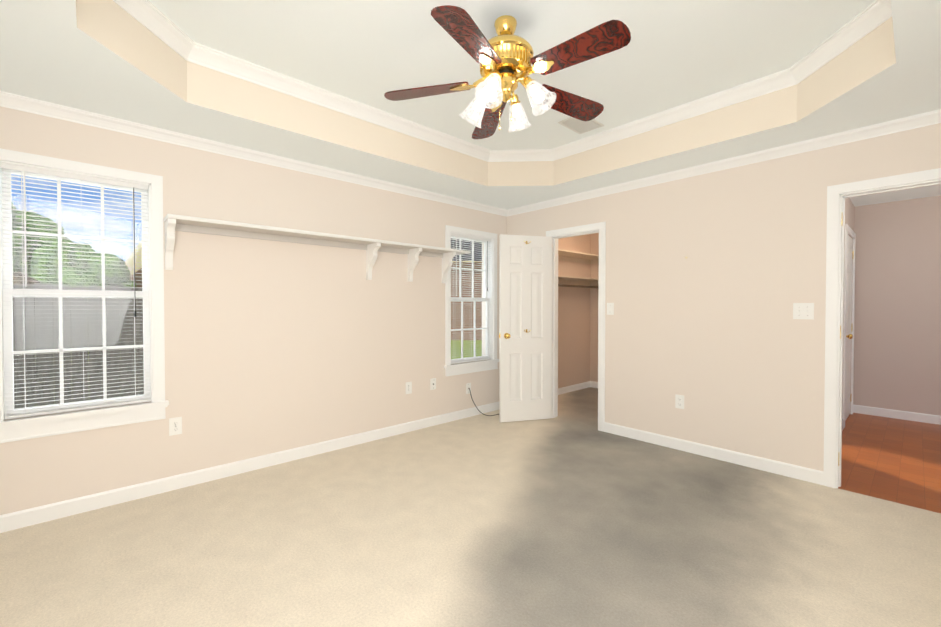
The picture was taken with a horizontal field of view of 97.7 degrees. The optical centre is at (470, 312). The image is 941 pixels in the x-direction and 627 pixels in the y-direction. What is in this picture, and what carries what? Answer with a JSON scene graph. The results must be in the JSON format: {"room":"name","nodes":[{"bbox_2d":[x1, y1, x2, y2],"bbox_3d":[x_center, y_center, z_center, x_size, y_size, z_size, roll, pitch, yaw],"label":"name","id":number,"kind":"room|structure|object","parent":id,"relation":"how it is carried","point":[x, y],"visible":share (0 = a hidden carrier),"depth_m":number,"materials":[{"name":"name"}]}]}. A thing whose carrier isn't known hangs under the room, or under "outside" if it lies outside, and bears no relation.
{"room":"empty bedroom","nodes":[
{"label":"empty bedroom","id":0,"kind":"room"},
{"bbox_2d":[0,106,506,514],"bbox_3d":[-0.533,-0.234,4.334,6.560,2.860,0.200,-1,1,-43],"label":"wall","id":1,"kind":"structure","parent":0,"point":[272,346],"depth_m":3.21,"materials":[{"name":"beige paint"}]},
{"bbox_2d":[0,148,168,442],"bbox_3d":[-2.394,-0.094,2.537,0.837,1.631,0.155,-1,1,-43],"label":"window","id":2,"kind":"structure","parent":1,"relation":"in","point":[149,187],"depth_m":2.52,"materials":[{"name":"white wood"}]},
{"bbox_2d":[169,417,181,435],"bbox_3d":[-2.029,0.784,2.830,0.072,0.118,0.008,-1,1,-43],"label":"electrical outlet","id":3,"kind":"object","parent":1,"relation":"attached to","point":[175,426],"visible":1,"depth_m":2.83,"materials":[{"name":"white plastic"}]},
{"bbox_2d":[0,402,498,532],"bbox_3d":[-1.167,1.160,3.627,4.400,0.095,0.013,-1,1,-43],"label":"baseboard","id":4,"kind":"structure","parent":1,"relation":"attached to","point":[34,516],"depth_m":2.94,"materials":[{"name":"white wood"}]},
{"bbox_2d":[164,214,470,282],"bbox_3d":[-1.035,-0.472,3.588,2.624,0.345,0.212,-1,1,-43],"label":"shelf","id":5,"kind":"object","parent":1,"relation":"attached to","point":[173,223],"visible":0.98,"depth_m":3.33,"materials":[{"name":"white paint"}]},
{"bbox_2d":[406,382,411,393],"bbox_3d":[-0.619,0.760,4.129,0.072,0.118,0.008,-1,1,-43],"label":"electrical outlet","id":6,"kind":"object","parent":1,"relation":"attached to","point":[408,387],"visible":1,"depth_m":4.12,"materials":[{"name":"white plastic"}]},
{"bbox_2d":[430,378,435,389],"bbox_3d":[-0.393,0.756,4.337,0.072,0.118,0.007,-1,1,-43],"label":"outlet","id":7,"kind":"object","parent":1,"relation":"attached to","point":[432,383],"visible":1,"depth_m":4.33,"materials":[{"name":"white plastic"}]},
{"bbox_2d":[466,383,470,393],"bbox_3d":[-0.019,0.866,4.677,0.072,0.118,0.017,-1,1,-43],"label":"outlet","id":8,"kind":"object","parent":1,"relation":"attached to","point":[468,386],"visible":1,"depth_m":4.68,"materials":[{"name":"white plastic"}]},
{"bbox_2d":[0,0,940,216],"bbox_3d":[0.170,-1.335,2.137,4.400,0.392,3.960,-1,1,-43],"label":"crown molding","id":9,"kind":"structure","parent":1,"relation":"attached to","point":[154,20],"depth_m":2.85,"materials":[{"name":"white wood"}]},
{"bbox_2d":[444,225,498,375],"bbox_3d":[-0.003,-0.127,4.739,0.837,1.631,0.155,-1,1,-43],"label":"window","id":10,"kind":"structure","parent":1,"relation":"in","point":[488,240],"depth_m":4.76,"materials":[{"name":"white wood"}]},
{"bbox_2d":[0,387,940,626],"bbox_3d":[0.849,1.269,2.856,6.560,0.100,4.280,-1,1,-43],"label":"floor carpet","id":11,"kind":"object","parent":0,"point":[570,515],"visible":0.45,"depth_m":2.17,"materials":[{"name":"beige carpet"}]},
{"bbox_2d":[469,389,498,415],"bbox_3d":[0.274,1.028,4.745,0.526,0.326,0.289,-1,1,-43],"label":"cord","id":12,"kind":"object","parent":11,"relation":"on","point":[477,408],"visible":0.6,"depth_m":4.68,"materials":[{"name":"black plastic"}]},
{"bbox_2d":[0,0,940,209],"bbox_3d":[1.513,-1.437,2.693,7.370,0.445,5.360,-1,1,-43],"label":"ceiling","id":13,"kind":"structure","parent":0,"point":[111,58],"depth_m":2.45,"materials":[{"name":"white paint"}]},
{"bbox_2d":[384,5,630,138],"bbox_3d":[0.222,-1.250,2.153,1.274,0.562,1.237,-1,1,-43],"label":"fan","id":14,"kind":"object","parent":13,"relation":"hanging from","point":[505,59],"visible":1,"depth_m":2.06,"materials":[{"name":"brown wood"}]},
{"bbox_2d":[557,117,603,133],"bbox_3d":[0.908,-1.544,3.378,0.330,0.011,0.230,-1,1,-43],"label":"ceiling vent","id":15,"kind":"object","parent":13,"relation":"in","point":[576,125],"visible":0.81,"depth_m":3.38,"materials":[{"name":"white metal"}]},
{"bbox_2d":[558,234,590,387],"bbox_3d":[1.722,-0.034,5.225,1.800,2.435,1.550,-1,1,-43],"label":"wall","id":16,"kind":"structure","parent":0,"point":[573,335],"depth_m":6.10,"materials":[{"name":"beige paint"}]},
{"bbox_2d":[558,381,591,394],"bbox_3d":[1.202,1.127,5.808,1.800,0.095,0.013,-1,1,-43],"label":"baseboard","id":17,"kind":"structure","parent":16,"relation":"attached to","point":[579,386],"depth_m":6.12,"materials":[{"name":"white wood"}]},
{"bbox_2d":[558,249,597,285],"bbox_3d":[1.306,-0.609,5.669,1.800,0.430,0.320,-1,1,-43],"label":"closet shelf","id":18,"kind":"object","parent":16,"relation":"attached to","point":[574,256],"depth_m":5.96,"materials":[{"name":"beige wood"}]},
{"bbox_2d":[558,284,597,288],"bbox_3d":[1.380,-0.357,5.591,1.740,0.032,0.032,-1,1,-43],"label":"hanging rod","id":19,"kind":"object","parent":16,"relation":"attached to","point":[578,286],"visible":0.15,"depth_m":5.67,"materials":[{"name":"beige"}]},
{"bbox_2d":[590,233,598,381],"bbox_3d":[2.422,-0.094,5.882,0.120,2.535,1.530,-1,1,-43],"label":"wall","id":20,"kind":"structure","parent":0,"point":[594,317],"depth_m":6.34,"materials":[{"name":"beige paint"}]},
{"bbox_2d":[592,381,597,387],"bbox_3d":[2.383,1.126,5.844,0.013,0.095,1.500,-1,1,-43],"label":"baseboard","id":21,"kind":"structure","parent":20,"relation":"attached to","point":[594,384],"depth_m":6.34,"materials":[{"name":"white wood"}]},
{"bbox_2d":[507,123,940,470],"bbox_3d":[1.873,-0.223,3.641,0.120,2.860,4.080,-1,1,-43],"label":"wall","id":22,"kind":"structure","parent":0,"point":[720,339],"depth_m":3.32,"materials":[{"name":"beige paint"}]},
{"bbox_2d":[499,234,551,422],"bbox_3d":[0.597,0.174,4.508,0.566,2.015,0.332,-1,1,-43],"label":"closet door","id":23,"kind":"structure","parent":22,"relation":"in","point":[525,309],"depth_m":4.48,"materials":[{"name":"white wood"}]},
{"bbox_2d":[607,303,613,314],"bbox_3d":[1.383,-0.035,4.076,0.015,0.118,0.072,-1,1,-43],"label":"light switch","id":24,"kind":"object","parent":22,"relation":"attached to","point":[610,308],"visible":1,"depth_m":4.08,"materials":[{"name":"white plastic"}]},
{"bbox_2d":[675,394,683,408],"bbox_3d":[1.834,0.784,3.605,0.008,0.118,0.072,-1,1,-43],"label":"electrical outlet","id":25,"kind":"object","parent":22,"relation":"attached to","point":[679,401],"visible":1,"depth_m":3.60,"materials":[{"name":"white plastic"}]},
{"bbox_2d":[604,422,822,484],"bbox_3d":[1.916,1.161,3.516,0.013,0.095,1.683,-1,1,-43],"label":"baseboard","id":26,"kind":"structure","parent":22,"relation":"attached to","point":[777,467],"depth_m":3.35,"materials":[{"name":"white wood"}]},
{"bbox_2d":[793,303,813,319],"bbox_3d":[2.403,-0.008,2.969,0.015,0.118,0.118,-1,1,-43],"label":"light switch","id":27,"kind":"object","parent":22,"relation":"attached to","point":[803,310],"visible":1,"depth_m":2.97,"materials":[{"name":"white plastic"}]},
{"bbox_2d":[842,198,857,413],"bbox_3d":[3.531,-0.067,4.036,2.850,2.535,0.132,-1,1,-43],"label":"wall","id":28,"kind":"structure","parent":0,"point":[851,212],"depth_m":4.77,"materials":[{"name":"beige paint"}]},
{"bbox_2d":[845,235,852,420],"bbox_3d":[4.154,0.170,4.552,0.732,2.022,0.159,-1,1,-43],"label":"hall door","id":29,"kind":"structure","parent":28,"relation":"in","point":[849,336],"depth_m":4.62,"materials":[{"name":"white wood"}]},
{"bbox_2d":[842,224,855,427],"bbox_3d":[4.132,0.140,4.574,0.850,2.105,0.136,-1,1,-43],"label":"door frame","id":30,"kind":"structure","parent":28,"relation":"attached to","point":[850,231],"depth_m":4.27,"materials":[{"name":"white wood"}]},
{"bbox_2d":[838,413,940,512],"bbox_3d":[4.242,1.264,3.194,2.970,0.100,2.340,-1,1,-43],"label":"floor","id":31,"kind":"structure","parent":0,"point":[892,459],"depth_m":3.36,"materials":[{"name":"brown wood"}]},
{"bbox_2d":[854,195,940,415],"bbox_3d":[5.333,-0.067,4.093,0.120,2.535,2.190,-1,1,-43],"label":"wall","id":32,"kind":"structure","parent":0,"point":[897,338],"depth_m":4.59,"materials":[{"name":"beige paint"}]},
{"bbox_2d":[853,404,940,424],"bbox_3d":[5.280,1.153,4.066,0.020,0.095,2.220,-1,1,-43],"label":"baseboard","id":33,"kind":"structure","parent":32,"relation":"attached to","point":[890,413],"depth_m":4.60,"materials":[{"name":"white wood"}]},
{"label":"outside","id":34,"kind":"structure","parent":0,"visible":0},
{"bbox_2d":[12,203,481,409],"bbox_3d":[-26.721,-2.357,34.573,120.000,6.997,79.790,-1,1,-43],"label":"scenery","id":35,"kind":"structure","parent":34,"point":[77,316],"depth_m":4.89,"materials":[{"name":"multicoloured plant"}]}
]}

